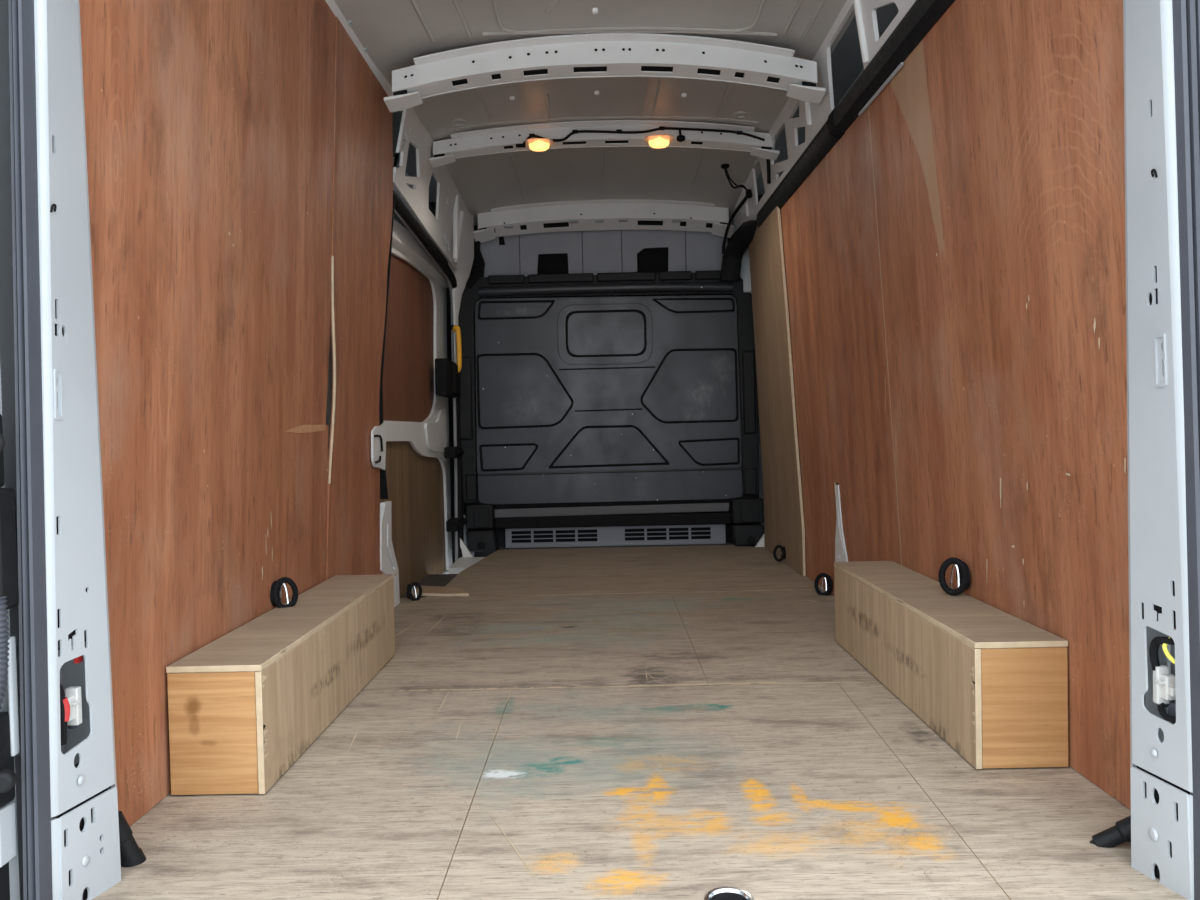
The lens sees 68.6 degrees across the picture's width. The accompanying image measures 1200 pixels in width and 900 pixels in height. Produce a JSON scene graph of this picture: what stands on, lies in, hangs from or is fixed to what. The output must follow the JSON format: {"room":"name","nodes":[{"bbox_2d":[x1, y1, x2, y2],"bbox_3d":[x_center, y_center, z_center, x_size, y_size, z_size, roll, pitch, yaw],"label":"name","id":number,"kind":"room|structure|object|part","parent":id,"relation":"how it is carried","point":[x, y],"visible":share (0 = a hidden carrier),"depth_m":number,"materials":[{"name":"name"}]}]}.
{"room":"loading area","nodes":[
{"label":"loading area","id":0,"kind":"room"},
{"bbox_2d":[79,0,473,825],"bbox_3d":[-0.752,-0.351,3.086,0.140,1.908,3.780,-1,1,0],"label":"wall","id":1,"kind":"structure","parent":0,"point":[242,174],"depth_m":1.86,"materials":[{"name":"red wood"}]},
{"bbox_2d":[0,368,19,899],"bbox_3d":[-0.910,-0.264,0.795,0.079,2.050,0.808,-1,1,17],"label":"door","id":2,"kind":"structure","parent":1,"relation":"in","point":[9,716],"depth_m":1.17,"materials":[{"name":"white paint"}]},
{"bbox_2d":[0,596,9,713],"bbox_3d":[-0.788,0.272,1.140,0.040,0.163,0.027,-2,2,-44],"label":"corrugated hose","id":3,"kind":"object","parent":2,"relation":"hanging from","point":[4,643],"visible":1,"depth_m":1.14,"materials":[{"name":"grey rubber"}]},
{"bbox_3d":[-0.793,0.081,1.148,0.059,0.260,0.055,-1,1,0],"label":"check arm","id":4,"kind":"part","parent":2,"relation":"part of","materials":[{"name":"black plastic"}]},
{"bbox_2d":[0,0,120,899],"bbox_3d":[-0.812,-0.296,1.235,0.170,2.010,0.148,-1,1,0],"label":"door frame","id":5,"kind":"structure","parent":1,"relation":"attached to","point":[67,803],"depth_m":1.22,"materials":[{"name":"white paint"}]},
{"bbox_3d":[-0.747,-0.077,1.213,0.004,0.070,0.016,-1,1,0],"label":"pressed frame","id":6,"kind":"part","parent":5,"relation":"part of","materials":[{"name":"white paint"}]},
{"bbox_2d":[58,650,82,753],"bbox_3d":[-0.767,0.358,1.249,0.046,0.180,0.082,-1,1,0],"label":"connector","id":7,"kind":"object","parent":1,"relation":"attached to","point":[71,700],"visible":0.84,"depth_m":1.26,"materials":[{"name":"grey plastic"}]},
{"bbox_3d":[-0.788,0.358,1.249,0.004,0.180,0.082,-1,1,0],"label":"plate","id":8,"kind":"part","parent":7,"relation":"part of","materials":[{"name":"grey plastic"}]},
{"bbox_3d":[-0.785,-0.316,1.929,0.085,1.893,1.245,-1,1,0],"label":"plywood panel","id":9,"kind":"part","parent":1,"relation":"part of","materials":[{"name":"brown wood"}]},
{"bbox_2d":[270,577,297,607],"bbox_3d":[-0.771,0.352,2.162,0.055,0.080,0.061,-1,1,0],"label":"ring","id":10,"kind":"object","parent":1,"relation":"attached to","point":[276,588],"visible":0.97,"depth_m":2.15,"materials":[{"name":"metal"}]},
{"bbox_3d":[-0.795,0.353,2.162,0.009,0.061,0.061,-1,1,0],"label":"mount plate","id":11,"kind":"part","parent":10,"relation":"part of","materials":[{"name":"black metal"}]},
{"bbox_3d":[-0.746,-1.262,2.225,0.060,0.048,2.100,-1,1,0],"label":"roof rail","id":12,"kind":"part","parent":1,"relation":"part of","materials":[{"name":"white paint"}]},
{"bbox_3d":[-0.778,-0.329,2.903,0.084,1.873,0.697,-1,1,0],"label":"plywood panel","id":13,"kind":"part","parent":1,"relation":"part of","materials":[{"name":"brown wood"}]},
{"bbox_2d":[371,422,385,469],"bbox_3d":[-0.773,-0.012,3.084,0.021,0.171,0.179,-1,1,0],"label":"plate","id":14,"kind":"object","parent":1,"relation":"attached to","point":[378,433],"visible":1,"depth_m":3.07,"materials":[{"name":"white paint"}]},
{"bbox_2d":[326,111,436,455],"bbox_3d":[-0.827,-0.345,3.172,0.310,2.140,3.750,-1,1,0],"label":"trim","id":15,"kind":"structure","parent":1,"relation":"attached to","point":[411,168],"depth_m":4.07,"materials":[{"name":"grey metal"}]},
{"bbox_2d":[380,190,473,597],"bbox_3d":[-0.815,-0.140,4.077,0.153,1.728,1.848,-1,1,0],"label":"door","id":16,"kind":"structure","parent":1,"relation":"in","point":[418,385],"depth_m":4.25,"materials":[{"name":"white paint"}]},
{"bbox_3d":[-0.858,-0.915,4.084,0.047,0.141,1.700,-1,1,0],"label":"header rail","id":17,"kind":"part","parent":16,"relation":"part of","materials":[{"name":"white metal"}]},
{"bbox_3d":[-0.743,-1.129,4.104,0.090,0.390,1.710,-1,1,0],"label":"panel","id":18,"kind":"part","parent":1,"relation":"part of","materials":[{"name":"white paint"}]},
{"bbox_2d":[451,325,461,372],"bbox_3d":[-0.790,-0.548,4.804,0.044,0.266,0.082,-2,2,-38],"label":"handle","id":19,"kind":"object","parent":1,"relation":"attached to","point":[456,328],"visible":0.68,"depth_m":4.78,"materials":[{"name":"yellow plastic"}]},
{"bbox_3d":[-0.745,-0.877,4.725,0.120,0.850,0.240,-1,1,0],"label":"corner post","id":20,"kind":"part","parent":1,"relation":"part of","materials":[{"name":"white metal"}]},
{"bbox_2d":[334,0,854,225],"bbox_3d":[0.000,-1.329,3.045,1.515,0.184,3.950,-1,1,0],"label":"ceiling","id":21,"kind":"structure","parent":0,"point":[396,32],"depth_m":3.35,"materials":[{"name":"paint"}]},
{"bbox_2d":[474,225,729,276],"bbox_3d":[0.011,-1.130,4.988,1.460,0.550,0.055,-1,1,0],"label":"panel","id":22,"kind":"object","parent":21,"relation":"attached to","point":[590,251],"visible":0.28,"depth_m":4.97,"materials":[{"name":"grey plastic"}]},
{"bbox_3d":[-0.576,-1.089,4.973,0.241,0.355,0.018,-1,1,0],"label":"headliner panel","id":23,"kind":"part","parent":22,"relation":"part of","materials":[{"name":"grey plastic"}]},
{"bbox_3d":[-0.276,-1.104,4.971,0.351,0.372,0.018,-1,1,0],"label":"headliner panel","id":24,"kind":"part","parent":22,"relation":"part of","materials":[{"name":"grey plastic"}]},
{"bbox_3d":[0.012,-1.110,4.970,0.218,0.372,0.018,-1,1,0],"label":"headliner panel","id":25,"kind":"part","parent":22,"relation":"part of","materials":[{"name":"grey plastic"}]},
{"bbox_3d":[0.304,-1.116,4.969,0.357,0.372,0.018,-1,1,0],"label":"headliner panel","id":26,"kind":"part","parent":22,"relation":"part of","materials":[{"name":"grey plastic"}]},
{"bbox_3d":[0.603,-1.115,4.967,0.233,0.356,0.018,-1,1,0],"label":"headliner panel","id":27,"kind":"part","parent":22,"relation":"part of","materials":[{"name":"grey plastic"}]},
{"bbox_2d":[473,199,733,242],"bbox_3d":[0.017,-1.266,4.846,1.430,0.202,0.126,-1,1,0],"label":"roof beam","id":28,"kind":"structure","parent":21,"relation":"attached to","point":[610,214],"depth_m":4.82,"materials":[{"name":"white metal"}]},
{"bbox_2d":[429,120,779,167],"bbox_3d":[0.011,-1.306,3.732,1.490,0.157,0.102,-1,1,0],"label":"roof beam","id":29,"kind":"structure","parent":21,"relation":"attached to","point":[500,139],"depth_m":3.71,"materials":[{"name":"white metal"}]},
{"bbox_2d":[525,138,553,150],"bbox_3d":[-0.256,-1.281,3.708,0.124,0.043,0.060,-1,1,0],"label":"lamp","id":30,"kind":"object","parent":29,"relation":"attached to","point":[539,144],"visible":1,"depth_m":3.68,"materials":[{"name":"beige"}]},
{"bbox_2d":[516,126,764,147],"bbox_3d":[0.169,-1.320,3.698,1.047,0.073,0.035,-1,1,0],"label":"wiring loom","id":31,"kind":"object","parent":29,"relation":"attached to","point":[680,138],"visible":1,"depth_m":3.69,"materials":[{"name":"black plastic"}]},
{"bbox_2d":[644,135,673,147],"bbox_3d":[0.248,-1.293,3.705,0.124,0.043,0.060,-1,1,0],"label":"lamp","id":32,"kind":"object","parent":29,"relation":"attached to","point":[657,141],"visible":1,"depth_m":3.68,"materials":[{"name":"beige"}]},
{"bbox_2d":[766,159,770,183],"bbox_3d":[0.730,-1.235,3.818,0.020,0.134,0.116,-1,1,15],"label":"cable","id":33,"kind":"object","parent":29,"relation":"hanging from","point":[767,160],"visible":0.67,"depth_m":3.83,"materials":[{"name":"black plastic"}]},
{"bbox_2d":[384,33,825,111],"bbox_3d":[0.013,-1.245,2.891,1.440,0.204,0.117,-1,1,0],"label":"roof beam","id":34,"kind":"structure","parent":21,"relation":"attached to","point":[598,55],"depth_m":2.87,"materials":[{"name":"white metal"}]},
{"bbox_2d":[429,195,764,563],"bbox_3d":[0.029,-0.364,5.408,2.020,2.400,0.770,-1,1,0],"label":"wall","id":35,"kind":"structure","parent":0,"point":[500,533],"depth_m":5.58,"materials":[{"name":"white metal"}]},
{"bbox_2d":[86,545,1187,899],"bbox_3d":[0.058,0.620,3.090,1.740,0.066,3.890,-1,1,0],"label":"floor","id":36,"kind":"structure","parent":0,"point":[648,722],"depth_m":1.65,"materials":[{"name":"wood"}]},
{"bbox_2d":[118,810,145,866],"bbox_3d":[-0.740,0.615,1.370,0.069,0.111,0.035,-2,2,-35],"label":"door stop","id":37,"kind":"object","parent":36,"relation":"on","point":[131,854],"visible":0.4,"depth_m":1.36,"materials":[{"name":"black plastic"}]},
{"bbox_2d":[166,573,396,794],"bbox_3d":[-0.703,0.503,2.148,0.176,0.240,1.065,-1,1,0],"label":"box","id":38,"kind":"object","parent":36,"relation":"on","point":[245,705],"visible":1,"depth_m":1.73,"materials":[{"name":"brown wood"}]},
{"bbox_2d":[379,201,399,606],"bbox_3d":[-0.801,-0.143,3.281,0.116,1.550,0.300,-1,1,0],"label":"post","id":39,"kind":"object","parent":36,"relation":"on","point":[388,563],"visible":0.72,"depth_m":3.23,"materials":[{"name":"white metal"}]},
{"bbox_3d":[-0.794,0.411,3.309,0.029,0.440,0.270,-1,1,0],"label":"post","id":40,"kind":"part","parent":39,"relation":"part of","materials":[{"name":"white metal"}]},
{"bbox_2d":[407,582,421,600],"bbox_3d":[-0.735,0.562,3.497,0.055,0.075,0.057,-1,1,0],"label":"ring","id":41,"kind":"object","parent":36,"relation":"on","point":[409,586],"visible":1,"depth_m":3.49,"materials":[{"name":"metal"}]},
{"bbox_3d":[-0.758,0.562,3.497,0.009,0.057,0.057,-1,1,0],"label":"mount plate","id":42,"kind":"part","parent":41,"relation":"part of","materials":[{"name":"black metal"}]},
{"bbox_2d":[413,586,468,595],"bbox_3d":[-0.652,0.585,3.645,0.275,0.016,0.146,-1,1,13],"label":"plywood offcut","id":43,"kind":"object","parent":36,"relation":"on","point":[426,590],"visible":0.77,"depth_m":3.60,"materials":[{"name":"brown wood"}]},
{"bbox_2d":[401,538,484,597],"bbox_3d":[-0.733,0.569,4.127,0.330,0.145,1.420,-1,1,0],"label":"step","id":44,"kind":"structure","parent":36,"relation":"on","point":[467,560],"depth_m":4.44,"materials":[{"name":"metal"}]},
{"bbox_2d":[458,270,763,551],"bbox_3d":[0.049,-0.215,4.874,1.686,1.519,0.144,-1,1,0],"label":"bulkhead","id":45,"kind":"object","parent":36,"relation":"on","point":[586,399],"visible":0.98,"depth_m":4.89,"materials":[{"name":"black plastic"}]},
{"bbox_2d":[466,241,484,288],"bbox_3d":[-0.700,-1.036,4.876,0.138,0.308,0.086,-2,2,-31],"label":"strip","id":46,"kind":"object","parent":45,"relation":"attached to","point":[477,271],"visible":0.84,"depth_m":4.87,"materials":[{"name":"black plastic"}]},
{"bbox_3d":[-0.508,0.041,4.913,0.301,0.127,0.012,-1,1,0],"label":"inset panel","id":47,"kind":"part","parent":45,"relation":"part of","materials":[{"name":"grey plastic"}]},
{"bbox_3d":[-0.467,-0.779,4.895,0.398,0.078,0.012,-1,1,0],"label":"inset panel","id":48,"kind":"part","parent":45,"relation":"part of","materials":[{"name":"grey plastic"}]},
{"bbox_3d":[-0.416,-0.330,4.905,0.510,0.392,0.012,-1,1,0],"label":"inset panel","id":49,"kind":"part","parent":45,"relation":"part of","materials":[{"name":"grey plastic"}]},
{"bbox_3d":[0.048,-0.020,4.910,0.623,0.207,0.012,-1,1,0],"label":"inset panel","id":50,"kind":"part","parent":45,"relation":"part of","materials":[{"name":"grey plastic"}]},
{"bbox_3d":[0.496,-0.356,4.900,0.519,0.387,0.012,-1,1,0],"label":"inset panel","id":51,"kind":"part","parent":45,"relation":"part of","materials":[{"name":"grey plastic"}]},
{"bbox_3d":[0.522,-0.804,4.890,0.425,0.064,0.012,-1,1,0],"label":"inset panel","id":52,"kind":"part","parent":45,"relation":"part of","materials":[{"name":"grey plastic"}]},
{"bbox_3d":[0.609,0.011,4.908,0.316,0.128,0.012,-1,1,0],"label":"inset panel","id":53,"kind":"part","parent":45,"relation":"part of","materials":[{"name":"grey plastic"}]},
{"bbox_2d":[505,524,725,547],"bbox_3d":[0.087,0.484,4.994,1.245,0.116,0.056,-1,1,0],"label":"vent","id":54,"kind":"object","parent":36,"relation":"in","point":[710,533],"visible":1,"depth_m":4.98,"materials":[{"name":"grey metal"}]},
{"bbox_2d":[704,887,753,899],"bbox_3d":[0.181,0.642,1.227,0.070,0.033,0.070,-1,1,0],"label":"cup","id":55,"kind":"object","parent":36,"relation":"in","point":[720,893],"visible":1,"depth_m":1.24,"materials":[{"name":"metal"}]},
{"bbox_2d":[710,892,746,899],"bbox_3d":[0.181,0.644,1.227,0.054,0.028,0.054,-1,1,0],"label":"ring","id":56,"kind":"object","parent":55,"relation":"on","point":[713,895],"depth_m":1.24,"materials":[{"name":"silver metal"}]},
{"bbox_2d":[773,545,785,561],"bbox_3d":[0.860,0.496,4.229,0.054,0.080,0.061,-1,1,0],"label":"ring","id":57,"kind":"object","parent":36,"relation":"on","point":[783,550],"visible":1,"depth_m":4.22,"materials":[{"name":"metal"}]},
{"bbox_2d":[814,573,831,595],"bbox_3d":[0.868,0.524,3.429,0.063,0.090,0.068,-1,1,0],"label":"ring","id":58,"kind":"object","parent":36,"relation":"on","point":[828,581],"visible":1,"depth_m":3.42,"materials":[{"name":"metal"}]},
{"bbox_3d":[0.892,0.523,3.429,0.009,0.068,0.068,-1,1,0],"label":"mount plate","id":59,"kind":"part","parent":58,"relation":"part of","materials":[{"name":"metal"}]},
{"bbox_2d":[835,483,847,561],"bbox_3d":[0.896,0.336,3.290,0.035,0.460,0.230,-1,1,0],"label":"post","id":60,"kind":"object","parent":36,"relation":"on","point":[840,546],"visible":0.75,"depth_m":3.26,"materials":[{"name":"white metal"}]},
{"bbox_2d":[834,561,1067,768],"bbox_3d":[0.798,0.470,2.166,0.177,0.242,1.012,-1,1,0],"label":"box","id":61,"kind":"object","parent":36,"relation":"on","point":[992,683],"visible":1,"depth_m":1.78,"materials":[{"name":"brown wood"}]},
{"bbox_2d":[1090,815,1130,847],"bbox_3d":[0.812,0.583,1.355,0.106,0.083,0.032,-1,1,22],"label":"door stop","id":62,"kind":"object","parent":36,"relation":"on","point":[1118,834],"visible":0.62,"depth_m":1.35,"materials":[{"name":"black plastic"}]},
{"bbox_2d":[731,0,1130,809],"bbox_3d":[0.811,-0.382,3.088,0.193,1.928,3.800,-1,1,0],"label":"wall","id":63,"kind":"structure","parent":0,"point":[950,315],"depth_m":1.97,"materials":[{"name":"red wood"}]},
{"bbox_2d":[721,164,752,253],"bbox_3d":[0.691,-1.206,4.457,0.152,0.303,0.632,-1,1,8],"label":"wiring loom","id":64,"kind":"object","parent":63,"relation":"attached to","point":[723,166],"visible":1,"depth_m":4.36,"materials":[{"name":"black plastic"}]},
{"bbox_3d":[0.801,-1.099,4.903,0.120,0.460,0.140,-1,1,0],"label":"post","id":65,"kind":"part","parent":63,"relation":"part of","materials":[{"name":"white paint"}]},
{"bbox_3d":[0.833,-0.302,4.288,0.100,1.688,0.925,-1,1,0],"label":"plywood panel","id":66,"kind":"part","parent":63,"relation":"part of","materials":[{"name":"beige wood"}]},
{"bbox_3d":[0.752,-1.185,3.045,0.090,0.318,3.750,-1,1,0],"label":"panel","id":67,"kind":"part","parent":63,"relation":"part of","materials":[{"name":"white paint"}]},
{"bbox_2d":[756,3,897,499],"bbox_3d":[0.863,-0.381,3.163,0.310,2.140,3.750,-1,1,0],"label":"trim","id":68,"kind":"structure","parent":63,"relation":"attached to","point":[847,66],"depth_m":3.24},
{"bbox_2d":[720,0,954,280],"bbox_3d":[0.772,-1.012,3.055,0.151,0.257,3.563,-1,1,-1],"label":"rail","id":69,"kind":"object","parent":63,"relation":"attached to","point":[923,15],"visible":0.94,"depth_m":2.68,"materials":[{"name":"black plastic"}]},
{"bbox_3d":[0.845,-0.250,3.217,0.094,1.633,1.269,-1,1,0],"label":"plywood panel","id":70,"kind":"part","parent":63,"relation":"part of","materials":[{"name":"brown wood"}]},
{"bbox_2d":[938,557,969,595],"bbox_3d":[0.847,0.303,2.114,0.061,0.090,0.068,-1,1,0],"label":"ring","id":71,"kind":"object","parent":63,"relation":"attached to","point":[962,570],"visible":1,"depth_m":2.10,"materials":[{"name":"metal"}]},
{"bbox_3d":[0.871,0.303,2.114,0.009,0.068,0.068,-1,1,0],"label":"mount plate","id":72,"kind":"part","parent":71,"relation":"part of","materials":[{"name":"metal"}]},
{"bbox_3d":[0.841,-0.204,1.932,0.092,1.601,1.299,-1,1,0],"label":"plywood panel","id":73,"kind":"part","parent":63,"relation":"part of","materials":[{"name":"brown wood"}]},
{"bbox_2d":[1123,0,1199,899],"bbox_3d":[0.813,-0.330,1.220,0.165,2.010,0.133,-1,1,0],"label":"door frame","id":74,"kind":"structure","parent":63,"relation":"attached to","point":[1162,37],"depth_m":1.21,"materials":[{"name":"white paint"}]},
{"bbox_3d":[0.770,-0.123,1.208,0.005,0.072,0.022,-1,1,0],"label":"pressed frame","id":75,"kind":"part","parent":74,"relation":"part of","materials":[{"name":"white paint"}]},
{"bbox_2d":[1149,628,1175,723],"bbox_3d":[0.810,0.325,1.241,0.050,0.180,0.082,-1,1,0],"label":"connector","id":76,"kind":"object","parent":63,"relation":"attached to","point":[1164,692],"visible":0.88,"depth_m":1.25,"materials":[{"name":"grey plastic"}]},
{"bbox_3d":[0.833,0.324,1.241,0.004,0.180,0.082,-1,1,0],"label":"plate","id":77,"kind":"part","parent":76,"relation":"part of","materials":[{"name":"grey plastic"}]}
]}

